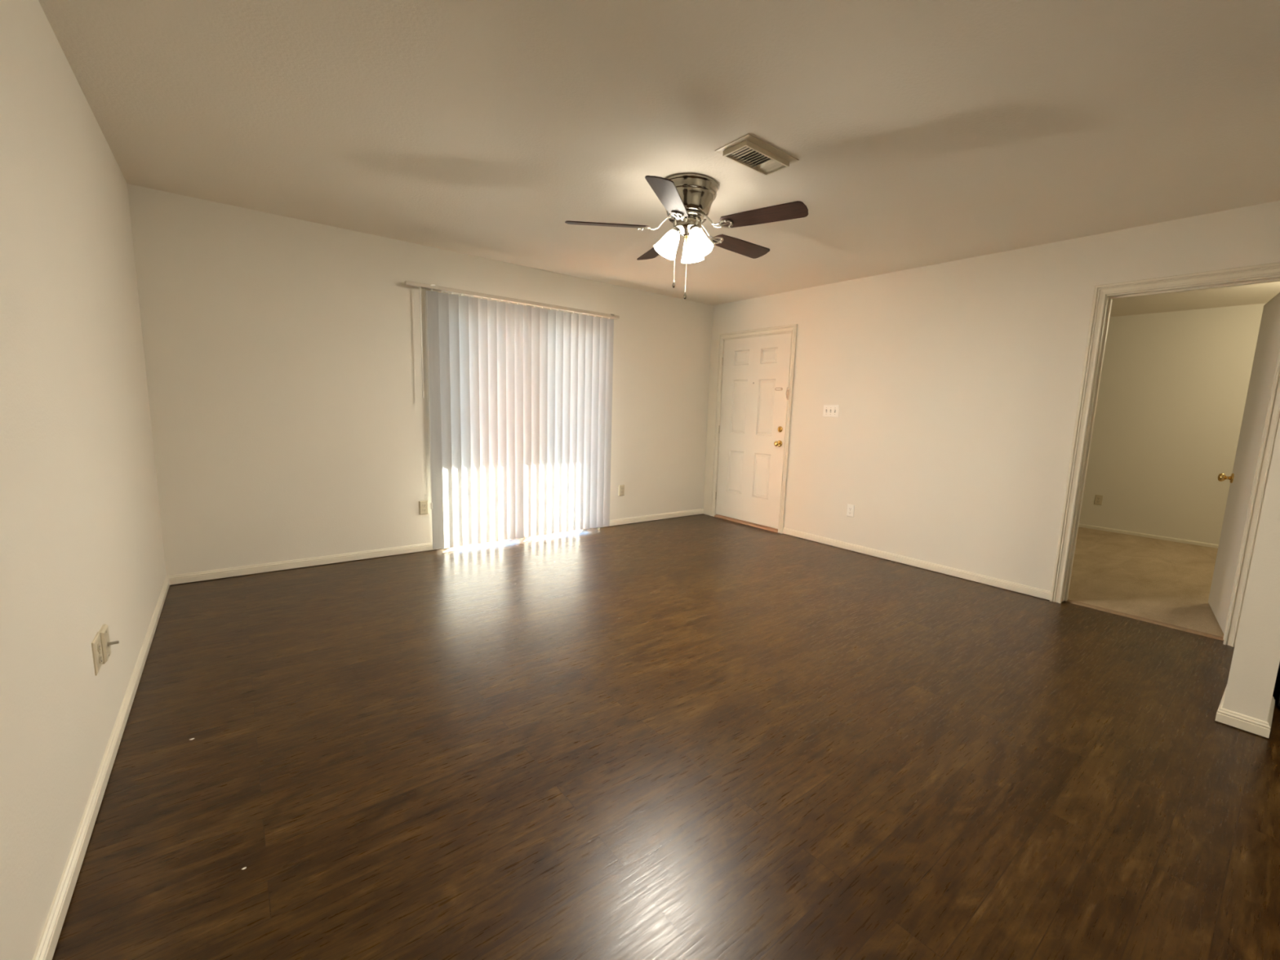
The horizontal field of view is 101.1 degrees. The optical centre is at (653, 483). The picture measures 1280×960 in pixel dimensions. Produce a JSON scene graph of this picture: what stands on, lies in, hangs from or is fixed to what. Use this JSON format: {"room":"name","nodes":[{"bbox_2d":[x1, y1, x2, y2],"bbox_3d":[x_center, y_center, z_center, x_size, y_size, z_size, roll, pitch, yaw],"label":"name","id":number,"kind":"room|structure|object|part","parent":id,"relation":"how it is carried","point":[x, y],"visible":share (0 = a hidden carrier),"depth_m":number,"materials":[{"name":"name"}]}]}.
{"room":"empty living room","nodes":[
{"label":"empty living room","id":0,"kind":"room"},
{"bbox_2d":[0,0,166,959],"bbox_3d":[-1.028,-0.093,0.535,0.150,2.440,7.230,-5,10,-38],"label":"wall","id":1,"kind":"structure","parent":0,"point":[82,549],"depth_m":1.51,"materials":[{"name":"paint"}]},
{"bbox_2d":[91,631,103,675],"bbox_3d":[-1.815,0.553,1.722,0.009,0.110,0.104,-5,10,-38],"label":"wall outlet","id":2,"kind":"object","parent":1,"relation":"attached to","point":[96,647],"visible":1,"depth_m":1.71,"materials":[{"name":"plastic"}]},
{"bbox_2d":[97,642,100,652],"bbox_3d":[-1.813,0.534,1.721,0.004,0.027,0.033,-5,10,-38],"label":"receptacle","id":3,"kind":"object","parent":2,"relation":"attached to","point":[98,643],"depth_m":1.72,"materials":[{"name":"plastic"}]},
{"bbox_2d":[98,653,102,663],"bbox_3d":[-1.814,0.572,1.726,0.004,0.027,0.033,-5,10,-38],"label":"receptacle","id":4,"kind":"object","parent":2,"relation":"attached to","point":[100,655],"depth_m":1.72,"materials":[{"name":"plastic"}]},
{"bbox_2d":[32,575,169,959],"bbox_3d":[-1.000,1.075,0.748,0.013,0.060,6.920,-5,10,-38],"label":"baseboard","id":5,"kind":"structure","parent":1,"relation":"attached to","point":[46,945],"depth_m":1.49,"materials":[{"name":"paint"}]},
{"bbox_2d":[98,623,119,664],"bbox_3d":[-1.865,0.545,1.809,0.041,0.110,0.086,-5,10,-38],"label":"cable jack","id":6,"kind":"object","parent":1,"relation":"attached to","point":[104,631],"visible":0.99,"depth_m":1.78,"materials":[{"name":"plastic"}]},
{"bbox_3d":[-1.876,0.546,1.801,0.013,0.110,0.086,-5,10,-38],"label":"plate","id":7,"kind":"part","parent":6,"relation":"part of","materials":[{"name":"plastic"}]},
{"bbox_2d":[127,183,713,585],"bbox_3d":[-1.286,-0.706,4.802,4.810,2.440,0.160,-5,10,-38],"label":"wall","id":8,"kind":"structure","parent":0,"point":[290,415],"depth_m":3.80,"materials":[{"name":"paint"}]},
{"bbox_2d":[167,542,433,584],"bbox_3d":[-2.491,0.574,3.935,1.692,0.060,0.013,-5,10,-38],"label":"baseboard","id":9,"kind":"structure","parent":8,"relation":"attached to","point":[277,566],"depth_m":3.82,"materials":[{"name":"paint"}]},
{"bbox_2d":[418,500,428,515],"bbox_3d":[-1.897,0.197,4.348,0.070,0.114,0.017,-5,10,-38],"label":"wall outlet","id":10,"kind":"object","parent":8,"relation":"attached to","point":[424,504],"visible":1,"depth_m":4.34,"materials":[{"name":"plastic"}]},
{"bbox_2d":[404,280,619,549],"bbox_3d":[-1.166,-0.553,4.745,1.948,2.107,0.117,-5,10,-38],"label":"vertical blind","id":11,"kind":"object","parent":8,"relation":"attached to","point":[520,401],"visible":1,"depth_m":4.64,"materials":[{"name":"plastic"}]},
{"bbox_3d":[-1.791,-0.649,4.195,0.018,1.745,0.018,-5,10,-38],"label":"pull cord","id":12,"kind":"part","parent":11,"relation":"part of","materials":[{"name":"white plastic"}]},
{"bbox_2d":[618,484,624,495],"bbox_3d":[-0.339,0.070,5.580,0.070,0.114,0.017,-5,10,-38],"label":"wall outlet","id":13,"kind":"object","parent":8,"relation":"attached to","point":[621,487],"visible":1,"depth_m":5.57,"materials":[{"name":"plastic"}]},
{"bbox_2d":[609,508,703,525],"bbox_3d":[0.040,0.374,5.940,1.458,0.060,0.013,-5,10,-38],"label":"baseboard","id":14,"kind":"structure","parent":8,"relation":"attached to","point":[662,516],"depth_m":5.91,"materials":[{"name":"paint"}]},
{"bbox_2d":[38,0,1279,316],"bbox_3d":[2.303,-1.634,2.958,8.556,0.150,7.230,-5,10,-38],"label":"ceiling","id":15,"kind":"structure","parent":0,"point":[921,133],"depth_m":2.20,"materials":[{"name":"paint"}]},
{"bbox_2d":[564,173,808,299],"bbox_3d":[0.216,-1.319,2.929,1.223,0.602,1.268,-5,10,-38],"label":"ceiling fan","id":16,"kind":"object","parent":15,"relation":"hanging from","point":[687,199],"visible":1,"depth_m":2.77,"materials":[{"name":"silver metal"}]},
{"bbox_3d":[-0.250,-1.405,2.857,0.456,0.006,0.132,1,21,-4],"label":"blade","id":17,"kind":"part","parent":16,"relation":"part of","materials":[{"name":"brown wood"}]},
{"bbox_3d":[0.023,-1.456,3.283,0.132,0.006,0.456,-15,13,-19],"label":"blade","id":18,"kind":"part","parent":16,"relation":"part of","materials":[{"name":"brown wood"}]},
{"bbox_3d":[0.090,-1.323,2.881,0.137,0.130,0.137,29,3,-11],"label":"lamp shade","id":19,"kind":"part","parent":16,"relation":"part of","materials":[{"name":"white glass"}]},
{"bbox_3d":[0.073,-1.339,2.469,0.132,0.006,0.456,17,11,12],"label":"blade","id":20,"kind":"part","parent":16,"relation":"part of","materials":[{"name":"brown wood"}]},
{"bbox_3d":[0.213,-1.332,2.979,0.137,0.130,0.137,5,37,21],"label":"lamp shade","id":21,"kind":"part","parent":16,"relation":"part of","materials":[{"name":"white glass"}]},
{"bbox_3d":[0.236,-1.310,2.825,0.137,0.130,0.137,-5,-18,-38],"label":"lamp shade","id":22,"kind":"part","parent":16,"relation":"part of","materials":[{"name":"white glass"}]},
{"bbox_3d":[0.516,-1.422,3.159,0.456,0.006,0.132,-5,-3,-39],"label":"blade","id":23,"kind":"part","parent":16,"relation":"part of","materials":[{"name":"brown wood"}]},
{"bbox_3d":[0.547,-1.350,2.656,0.456,0.006,0.132,7,-4,32],"label":"blade","id":24,"kind":"part","parent":16,"relation":"part of","materials":[{"name":"brown wood"}]},
{"bbox_2d":[714,133,799,176],"bbox_3d":[0.489,-1.537,2.490,0.360,0.030,0.207,-5,10,-38],"label":"ceiling vent","id":25,"kind":"object","parent":15,"relation":"in","point":[748,151],"visible":1,"depth_m":2.46,"materials":[{"name":"metal"}]},
{"bbox_2d":[52,513,1279,959],"bbox_3d":[2.218,0.909,3.318,8.556,0.130,7.230,-5,10,-38],"label":"floor","id":26,"kind":"structure","parent":0,"point":[702,736],"depth_m":1.85,"materials":[{"name":"laminate"}]},
{"bbox_2d":[714,514,777,532],"bbox_3d":[1.057,0.433,5.918,0.131,0.026,0.934,-5,10,-38],"label":"threshold","id":27,"kind":"object","parent":26,"relation":"on","point":[735,520],"visible":0.65,"depth_m":5.86,"materials":[{"name":"brown wood"}]},
{"bbox_2d":[1065,599,1223,640],"bbox_3d":[3.125,0.866,3.394,0.038,0.012,0.768,-5,10,-38],"label":"transition strip","id":28,"kind":"object","parent":26,"relation":"on","point":[1095,607],"visible":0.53,"depth_m":3.35,"materials":[{"name":"wood"}]},
{"bbox_2d":[711,200,1279,599],"bbox_3d":[2.792,-0.408,3.656,0.115,2.440,7.080,-5,10,-38],"label":"wall","id":29,"kind":"structure","parent":0,"point":[955,385],"depth_m":4.08,"materials":[{"name":"paint"}]},
{"bbox_2d":[703,324,797,533],"bbox_3d":[1.041,-0.605,5.816,0.155,2.109,1.192,-5,10,-38],"label":"door frame","id":30,"kind":"structure","parent":29,"relation":"attached to","point":[717,352],"depth_m":6.04,"materials":[{"name":"paint"}]},
{"bbox_2d":[715,333,791,528],"bbox_3d":[1.042,-0.574,5.742,0.114,2.002,0.937,-5,10,-38],"label":"door","id":31,"kind":"structure","parent":29,"relation":"in","point":[755,370],"depth_m":5.72,"materials":[{"name":"paint"}]},
{"bbox_2d":[822,404,839,417],"bbox_3d":[1.660,-0.684,4.950,0.019,0.114,0.163,-5,10,-38],"label":"light switch","id":32,"kind":"object","parent":29,"relation":"attached to","point":[829,411],"visible":1,"depth_m":4.95,"materials":[{"name":"white plastic"}]},
{"bbox_2d":[846,503,854,517],"bbox_3d":[1.813,0.248,4.858,0.010,0.114,0.070,-5,10,-38],"label":"wall outlet","id":33,"kind":"object","parent":29,"relation":"attached to","point":[850,512],"visible":1,"depth_m":4.85,"materials":[{"name":"white plastic"}]},
{"bbox_2d":[782,527,1050,599],"bbox_3d":[2.059,0.634,4.582,0.013,0.060,2.316,-5,10,-38],"label":"baseboard","id":34,"kind":"structure","parent":29,"relation":"attached to","point":[1026,589],"depth_m":4.32,"materials":[{"name":"paint"}]},
{"bbox_2d":[1049,262,1279,647],"bbox_3d":[3.142,-0.174,3.239,0.158,2.116,0.896,-5,10,-38],"label":"door frame","id":35,"kind":"structure","parent":29,"relation":"attached to","point":[1104,295],"depth_m":3.29,"materials":[{"name":"paint"}]},
{"bbox_2d":[1208,292,1279,634],"bbox_3d":[3.697,-0.130,3.273,0.175,2.015,0.772,9,11,41],"label":"door","id":36,"kind":"structure","parent":29,"relation":"in","point":[1242,477],"depth_m":3.26,"materials":[{"name":"paint"}]},
{"bbox_3d":[3.889,-0.038,3.546,0.012,0.068,0.068,9,11,41],"label":"knob","id":37,"kind":"part","parent":36,"relation":"part of","materials":[{"name":"gold metal"}]},
{"bbox_2d":[1079,302,1266,544],"bbox_3d":[5.198,-0.682,6.156,0.120,2.440,5.820,-5,10,-38],"label":"wall","id":38,"kind":"structure","parent":0,"point":[1173,388],"depth_m":5.64,"materials":[{"name":"paint"}]},
{"bbox_2d":[1093,494,1102,505],"bbox_3d":[5.190,0.187,6.149,0.009,0.114,0.070,-5,10,-38],"label":"wall outlet","id":39,"kind":"object","parent":38,"relation":"attached to","point":[1098,498],"visible":1,"depth_m":6.15,"materials":[{"name":"plastic"}]},
{"bbox_2d":[1078,524,1218,548],"bbox_3d":[5.108,0.500,6.282,0.012,0.038,5.820,-5,10,-38],"label":"baseboard","id":40,"kind":"structure","parent":38,"relation":"attached to","point":[1132,533],"depth_m":5.80,"materials":[{"name":"paint"}]},
{"bbox_2d":[1222,418,1279,721],"bbox_3d":[2.957,-0.224,2.395,1.213,2.440,0.124,-5,10,-38],"label":"wall partition","id":41,"kind":"structure","parent":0,"point":[1255,660],"depth_m":2.13,"materials":[{"name":"paint"}]},
{"bbox_2d":[1217,685,1226,712],"bbox_3d":[2.870,0.940,2.610,1.226,0.060,0.013,-5,10,-38],"label":"baseboard","id":42,"kind":"structure","parent":41,"relation":"attached to","point":[1220,705],"depth_m":2.29,"materials":[{"name":"paint"}]},
{"bbox_2d":[1214,707,1270,737],"bbox_3d":[2.438,0.986,2.181,0.013,0.060,0.150,-5,10,-38],"label":"baseboard","id":43,"kind":"structure","parent":41,"relation":"attached to","point":[1237,720],"depth_m":2.18,"materials":[{"name":"paint"}]},
{"bbox_2d":[1266,696,1275,729],"bbox_3d":[2.614,0.985,2.234,0.353,0.060,0.013,-5,10,-38],"label":"baseboard","id":44,"kind":"structure","parent":41,"relation":"attached to","point":[1273,702],"depth_m":2.22,"materials":[{"name":"paint"}]}
]}

